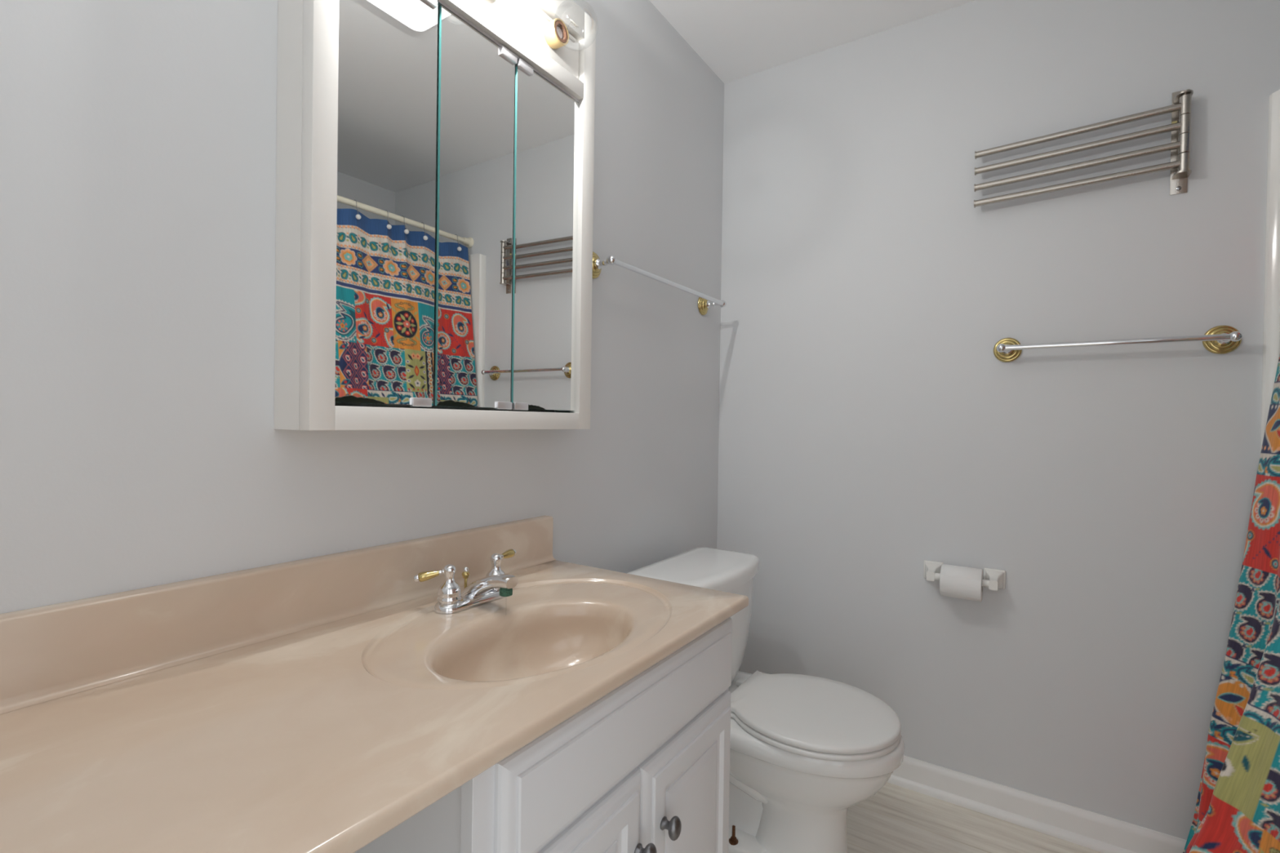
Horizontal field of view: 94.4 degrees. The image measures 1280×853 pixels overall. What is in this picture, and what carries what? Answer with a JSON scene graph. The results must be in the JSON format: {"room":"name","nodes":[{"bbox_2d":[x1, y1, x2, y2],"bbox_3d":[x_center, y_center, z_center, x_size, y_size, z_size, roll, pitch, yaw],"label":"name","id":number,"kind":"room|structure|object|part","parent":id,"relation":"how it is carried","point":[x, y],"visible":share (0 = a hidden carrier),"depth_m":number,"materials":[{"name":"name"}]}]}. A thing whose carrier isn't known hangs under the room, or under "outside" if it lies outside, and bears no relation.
{"room":"bathroom","nodes":[
{"label":"bathroom","id":0,"kind":"room"},
{"bbox_2d":[0,0,724,613],"bbox_3d":[-0.374,-0.086,1.336,0.100,2.440,2.500,1,1,34],"label":"wall","id":1,"kind":"structure","parent":0,"point":[140,447],"depth_m":0.88,"materials":[{"name":"grey paint"}]},
{"bbox_2d":[0,515,555,714],"bbox_3d":[-0.588,0.273,0.898,0.040,0.108,1.332,1,1,34],"label":"backsplash","id":2,"kind":"structure","parent":1,"relation":"attached to","point":[49,652],"depth_m":0.86,"materials":[{"name":"beige stone"}]},
{"bbox_2d":[273,0,595,430],"bbox_3d":[-0.343,-0.486,1.183,0.106,0.982,0.670,1,1,34],"label":"medicine cabinet","id":3,"kind":"object","parent":1,"relation":"attached to","point":[434,166],"visible":0.97,"depth_m":1.06,"materials":[{"name":"mirror"}]},
{"bbox_3d":[-0.425,-0.402,0.997,0.006,0.727,0.188,1,1,34],"label":"mirror door","id":4,"kind":"part","parent":3,"relation":"part of","materials":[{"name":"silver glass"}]},
{"bbox_3d":[-0.391,-0.043,1.055,0.012,0.016,0.040,1,1,34],"label":"door pull","id":5,"kind":"part","parent":3,"relation":"part of","materials":[{"name":"silver metal"}]},
{"bbox_3d":[-0.318,-0.402,1.158,0.006,0.727,0.183,1,1,33],"label":"mirror door","id":6,"kind":"part","parent":3,"relation":"part of","materials":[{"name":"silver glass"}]},
{"bbox_3d":[-0.281,-0.043,1.220,0.012,0.016,0.040,1,1,34],"label":"door pull","id":7,"kind":"part","parent":3,"relation":"part of","materials":[{"name":"silver metal"}]},
{"bbox_3d":[-0.255,-0.043,1.260,0.012,0.016,0.040,1,1,34],"label":"door pull","id":8,"kind":"part","parent":3,"relation":"part of","materials":[{"name":"silver metal"}]},
{"bbox_2d":[475,0,578,78],"bbox_3d":[-0.281,-0.861,1.141,0.184,0.104,0.580,1,1,34],"label":"vanity light","id":9,"kind":"object","parent":3,"relation":"attached to","point":[552,37],"visible":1,"depth_m":1.28,"materials":[{"name":"white paint"}]},
{"bbox_2d":[543,17,568,48],"bbox_3d":[-0.185,-0.865,1.307,0.031,0.052,0.052,1,1,34],"label":"socket","id":10,"kind":"object","parent":9,"relation":"attached to","point":[556,35],"depth_m":1.30,"materials":[{"name":"brown"}]},
{"bbox_3d":[-0.208,-0.401,1.324,0.006,0.727,0.200,1,1,34],"label":"mirror door","id":11,"kind":"part","parent":3,"relation":"part of","materials":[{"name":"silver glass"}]},
{"bbox_2d":[592,251,726,315],"bbox_3d":[0.084,-0.436,1.847,0.087,0.074,0.715,1,1,34],"label":"towel bar","id":12,"kind":"object","parent":1,"relation":"attached to","point":[704,304],"visible":0.91,"depth_m":1.73,"materials":[{"name":"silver metal"}]},
{"bbox_3d":[-0.101,-0.436,1.583,0.030,0.027,0.027,1,1,34],"label":"post stem","id":13,"kind":"part","parent":12,"relation":"part of","materials":[{"name":"silver metal"}]},
{"bbox_3d":[-0.082,-0.435,1.558,0.026,0.025,0.045,0,1,-43],"label":"bar post","id":14,"kind":"part","parent":12,"relation":"part of","materials":[{"name":"silver metal"}]},
{"bbox_3d":[0.255,-0.437,2.119,0.030,0.027,0.027,1,1,34],"label":"post stem","id":15,"kind":"part","parent":12,"relation":"part of","materials":[{"name":"silver metal"}]},
{"bbox_3d":[0.285,-0.437,2.111,0.045,0.025,0.026,1,1,20],"label":"bar post","id":16,"kind":"part","parent":12,"relation":"part of","materials":[{"name":"silver metal"}]},
{"bbox_2d":[648,0,975,84],"bbox_3d":[0.624,-1.326,0.676,2.450,0.080,2.500,1,1,34],"label":"ceiling","id":17,"kind":"structure","parent":0,"point":[736,39],"depth_m":1.91,"materials":[{"name":"white paint"}]},
{"bbox_2d":[846,782,1102,852],"bbox_3d":[0.741,1.188,-0.064,3.550,0.050,3.600,1,1,34],"label":"floor","id":18,"kind":"structure","parent":0,"point":[896,819],"depth_m":1.68,"materials":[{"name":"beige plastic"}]},
{"bbox_2d":[354,617,732,852],"bbox_3d":[-0.197,0.745,1.031,0.558,0.788,0.644,1,1,34],"label":"vanity cabinet","id":19,"kind":"object","parent":18,"relation":"on","point":[644,767],"visible":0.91,"depth_m":0.83,"materials":[{"name":"white paint"}]},
{"bbox_2d":[0,515,748,852],"bbox_3d":[-0.380,0.342,0.760,0.540,0.236,1.333,1,1,34],"label":"countertop","id":20,"kind":"structure","parent":19,"relation":"on","point":[321,704],"depth_m":0.72,"materials":[{"name":"beige stone"}]},
{"bbox_2d":[413,549,517,613],"bbox_3d":[-0.284,0.289,1.101,0.142,0.081,0.221,1,1,34],"label":"bathroom faucet","id":21,"kind":"object","parent":20,"relation":"on","point":[496,584],"visible":1,"depth_m":1.06,"materials":[{"name":"silver metal"}]},
{"bbox_3d":[-0.376,0.267,1.057,0.037,0.018,0.017,1,1,-23],"label":"lever","id":22,"kind":"part","parent":21,"relation":"part of","materials":[{"name":"gold metal"}]},
{"bbox_3d":[-0.343,0.287,1.067,0.046,0.078,0.046,1,1,34],"label":"handle post","id":23,"kind":"part","parent":21,"relation":"part of","materials":[{"name":"silver metal"}]},
{"bbox_3d":[-0.331,0.303,1.126,0.005,0.032,0.005,0,1,-41],"label":"lift rod","id":24,"kind":"part","parent":21,"relation":"part of","materials":[{"name":"gold metal"}]},
{"bbox_3d":[-0.331,0.282,1.126,0.015,0.014,0.015,1,1,34],"label":"lift knob","id":25,"kind":"part","parent":21,"relation":"part of","materials":[{"name":"gold metal"}]},
{"bbox_3d":[-0.313,0.322,1.114,0.049,0.014,0.163,1,1,34],"label":"plate","id":26,"kind":"part","parent":21,"relation":"part of","materials":[{"name":"silver metal"}]},
{"bbox_3d":[-0.278,0.298,1.091,0.120,0.064,0.044,1,1,34],"label":"spout","id":27,"kind":"part","parent":21,"relation":"part of","materials":[{"name":"silver metal"}]},
{"bbox_3d":[-0.282,0.287,1.160,0.046,0.078,0.046,1,1,34],"label":"handle post","id":28,"kind":"part","parent":21,"relation":"part of","materials":[{"name":"silver metal"}]},
{"bbox_3d":[-0.268,0.257,1.192,0.017,0.017,0.036,1,1,24],"label":"lever","id":29,"kind":"part","parent":21,"relation":"part of","materials":[{"name":"gold metal"}]},
{"bbox_2d":[360,578,672,689],"bbox_3d":[-0.178,0.392,1.010,0.416,0.127,0.578,1,1,34],"label":"sink basin","id":30,"kind":"object","parent":20,"relation":"in","point":[550,633],"depth_m":1.04,"materials":[{"name":"beige ceramic"}]},
{"bbox_3d":[-0.080,0.767,0.775,0.019,0.501,0.286,1,1,34],"label":"cabinet door","id":31,"kind":"part","parent":19,"relation":"part of","materials":[{"name":"white paint"}]},
{"bbox_3d":[-0.013,0.699,0.909,0.019,0.688,0.644,1,1,34],"label":"frame","id":32,"kind":"part","parent":19,"relation":"part of","materials":[{"name":"white paint"}]},
{"bbox_3d":[0.013,0.440,0.905,0.019,0.134,0.604,1,1,34],"label":"drawer","id":33,"kind":"part","parent":19,"relation":"part of","materials":[{"name":"white paint"}]},
{"bbox_3d":[0.009,0.622,0.861,0.030,0.035,0.027,1,1,34],"label":"door knob","id":34,"kind":"part","parent":19,"relation":"part of","materials":[{"name":"grey metal"}]},
{"bbox_3d":[0.049,0.622,0.921,0.030,0.035,0.027,1,1,34],"label":"door knob","id":35,"kind":"part","parent":19,"relation":"part of","materials":[{"name":"grey metal"}]},
{"bbox_3d":[0.088,0.768,1.028,0.019,0.501,0.315,1,1,34],"label":"cabinet door","id":36,"kind":"part","parent":19,"relation":"part of","materials":[{"name":"white paint"}]},
{"bbox_2d":[626,546,904,852],"bbox_3d":[0.349,0.773,1.612,0.685,0.738,0.479,1,1,34],"label":"toilet","id":37,"kind":"object","parent":18,"relation":"on","point":[805,750],"visible":0.7,"depth_m":1.47,"materials":[{"name":"white ceramic"}]},
{"bbox_3d":[0.175,0.424,1.728,0.254,0.048,0.479,1,1,34],"label":"tank lid","id":38,"kind":"part","parent":37,"relation":"part of","materials":[{"name":"white ceramic"}]},
{"bbox_3d":[0.171,0.600,1.730,0.226,0.304,0.451,1,1,34],"label":"tank","id":39,"kind":"part","parent":37,"relation":"part of","materials":[{"name":"white ceramic"}]},
{"bbox_3d":[0.451,0.749,1.535,0.414,0.014,0.385,1,1,34],"label":"seat","id":40,"kind":"part","parent":37,"relation":"part of","materials":[{"name":"white plastic"}]},
{"bbox_3d":[0.449,0.731,1.536,0.418,0.018,0.385,1,1,34],"label":"seat lid","id":41,"kind":"part","parent":37,"relation":"part of","materials":[{"name":"white plastic"}]},
{"bbox_3d":[0.355,0.949,1.598,0.654,0.386,0.374,1,1,34],"label":"bowl","id":42,"kind":"part","parent":37,"relation":"part of","materials":[{"name":"white ceramic"}]},
{"bbox_2d":[716,0,1279,839],"bbox_3d":[1.268,-0.065,1.687,2.250,2.440,0.100,1,1,34],"label":"wall","id":43,"kind":"structure","parent":0,"point":[872,427],"depth_m":1.75,"materials":[{"name":"grey paint"}]},
{"bbox_2d":[923,560,1005,591],"bbox_3d":[0.969,0.451,1.783,0.220,0.056,0.070,1,1,34],"label":"toilet paper holder","id":44,"kind":"object","parent":43,"relation":"attached to","point":[993,579],"visible":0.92,"depth_m":1.76,"materials":[{"name":"white ceramic"}]},
{"bbox_2d":[939,564,983,601],"bbox_3d":[0.956,0.464,1.763,0.107,0.094,0.095,1,1,34],"label":"toilet paper roll","id":45,"kind":"object","parent":44,"relation":"on","point":[955,581],"visible":0.97,"depth_m":1.73,"materials":[{"name":"white paper"}]},
{"bbox_2d":[887,755,1186,852],"bbox_3d":[0.889,1.103,1.863,1.464,0.090,0.024,1,1,34],"label":"baseboard","id":46,"kind":"structure","parent":43,"relation":"attached to","point":[1100,833],"depth_m":1.70,"materials":[{"name":"white paint"}]},
{"bbox_2d":[973,88,1193,208],"bbox_3d":[1.202,-0.741,1.640,0.481,0.266,0.052,1,1,34],"label":"rack","id":47,"kind":"object","parent":43,"relation":"attached to","point":[1180,108],"visible":1,"depth_m":1.58,"materials":[{"name":"silver metal"}]},
{"bbox_3d":[1.194,-0.673,1.633,0.476,0.049,0.025,1,1,34],"label":"swing arm","id":48,"kind":"part","parent":47,"relation":"part of","materials":[{"name":"silver metal"}]},
{"bbox_3d":[1.195,-0.721,1.632,0.476,0.051,0.025,1,1,34],"label":"swing arm","id":49,"kind":"part","parent":47,"relation":"part of","materials":[{"name":"silver metal"}]},
{"bbox_3d":[1.196,-0.769,1.632,0.476,0.050,0.025,1,1,34],"label":"swing arm","id":50,"kind":"part","parent":47,"relation":"part of","materials":[{"name":"silver metal"}]},
{"bbox_3d":[1.197,-0.818,1.631,0.476,0.051,0.025,1,1,34],"label":"swing arm","id":51,"kind":"part","parent":47,"relation":"part of","materials":[{"name":"silver metal"}]},
{"bbox_3d":[1.400,-0.737,1.539,0.034,0.266,0.002,1,1,34],"label":"wall plate","id":52,"kind":"part","parent":47,"relation":"part of","materials":[{"name":"silver metal"}]},
{"bbox_2d":[993,325,1242,362],"bbox_3d":[1.255,-0.222,1.592,0.531,0.073,0.072,1,1,34],"label":"towel bar","id":53,"kind":"object","parent":43,"relation":"attached to","point":[1219,340],"visible":1,"depth_m":1.53,"materials":[{"name":"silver metal"}]},
{"bbox_3d":[1.044,-0.226,1.708,0.032,0.025,0.026,1,1,-34],"label":"bar post","id":54,"kind":"part","parent":53,"relation":"part of","materials":[{"name":"silver metal"}]},
{"bbox_3d":[1.065,-0.226,1.720,0.027,0.027,0.030,1,1,34],"label":"post stem","id":55,"kind":"part","parent":53,"relation":"part of","materials":[{"name":"silver metal"}]},
{"bbox_3d":[1.447,-0.219,1.466,0.027,0.027,0.030,1,1,34],"label":"post stem","id":56,"kind":"part","parent":53,"relation":"part of","materials":[{"name":"silver metal"}]},
{"bbox_3d":[1.445,-0.219,1.442,0.026,0.025,0.032,1,1,11],"label":"bar post","id":57,"kind":"part","parent":53,"relation":"part of","materials":[{"name":"silver metal"}]},
{"bbox_3d":[1.213,-0.888,0.747,0.052,0.052,1.528,1,1,34],"label":"shower rod","id":58,"kind":"object","parent":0,"visible":0},
{"bbox_3d":[1.397,-0.861,1.049,0.060,0.087,0.021,1,1,34],"label":"curtain hook","id":59,"kind":"object","parent":58,"relation":"hanging from","visible":0},
{"bbox_2d":[1182,355,1279,852],"bbox_3d":[1.061,0.133,0.844,0.366,1.992,1.469,1,1,34],"label":"shower curtain","id":60,"kind":"object","parent":59,"relation":"hanging from","point":[1237,807],"visible":1,"depth_m":1.34,"materials":[{"name":"fabric"}]},
{"bbox_3d":[1.825,-0.046,0.401,0.100,2.440,1.630,1,1,34],"label":"wall","id":61,"kind":"structure","parent":0,"visible":0},
{"bbox_2d":[1260,88,1279,452],"bbox_3d":[1.426,0.177,0.605,0.782,1.979,1.529,1,1,34],"label":"shower surround","id":62,"kind":"object","parent":61,"relation":"attached to","point":[1271,329],"visible":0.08,"depth_m":1.44,"materials":[{"name":"white plastic"}]}
]}

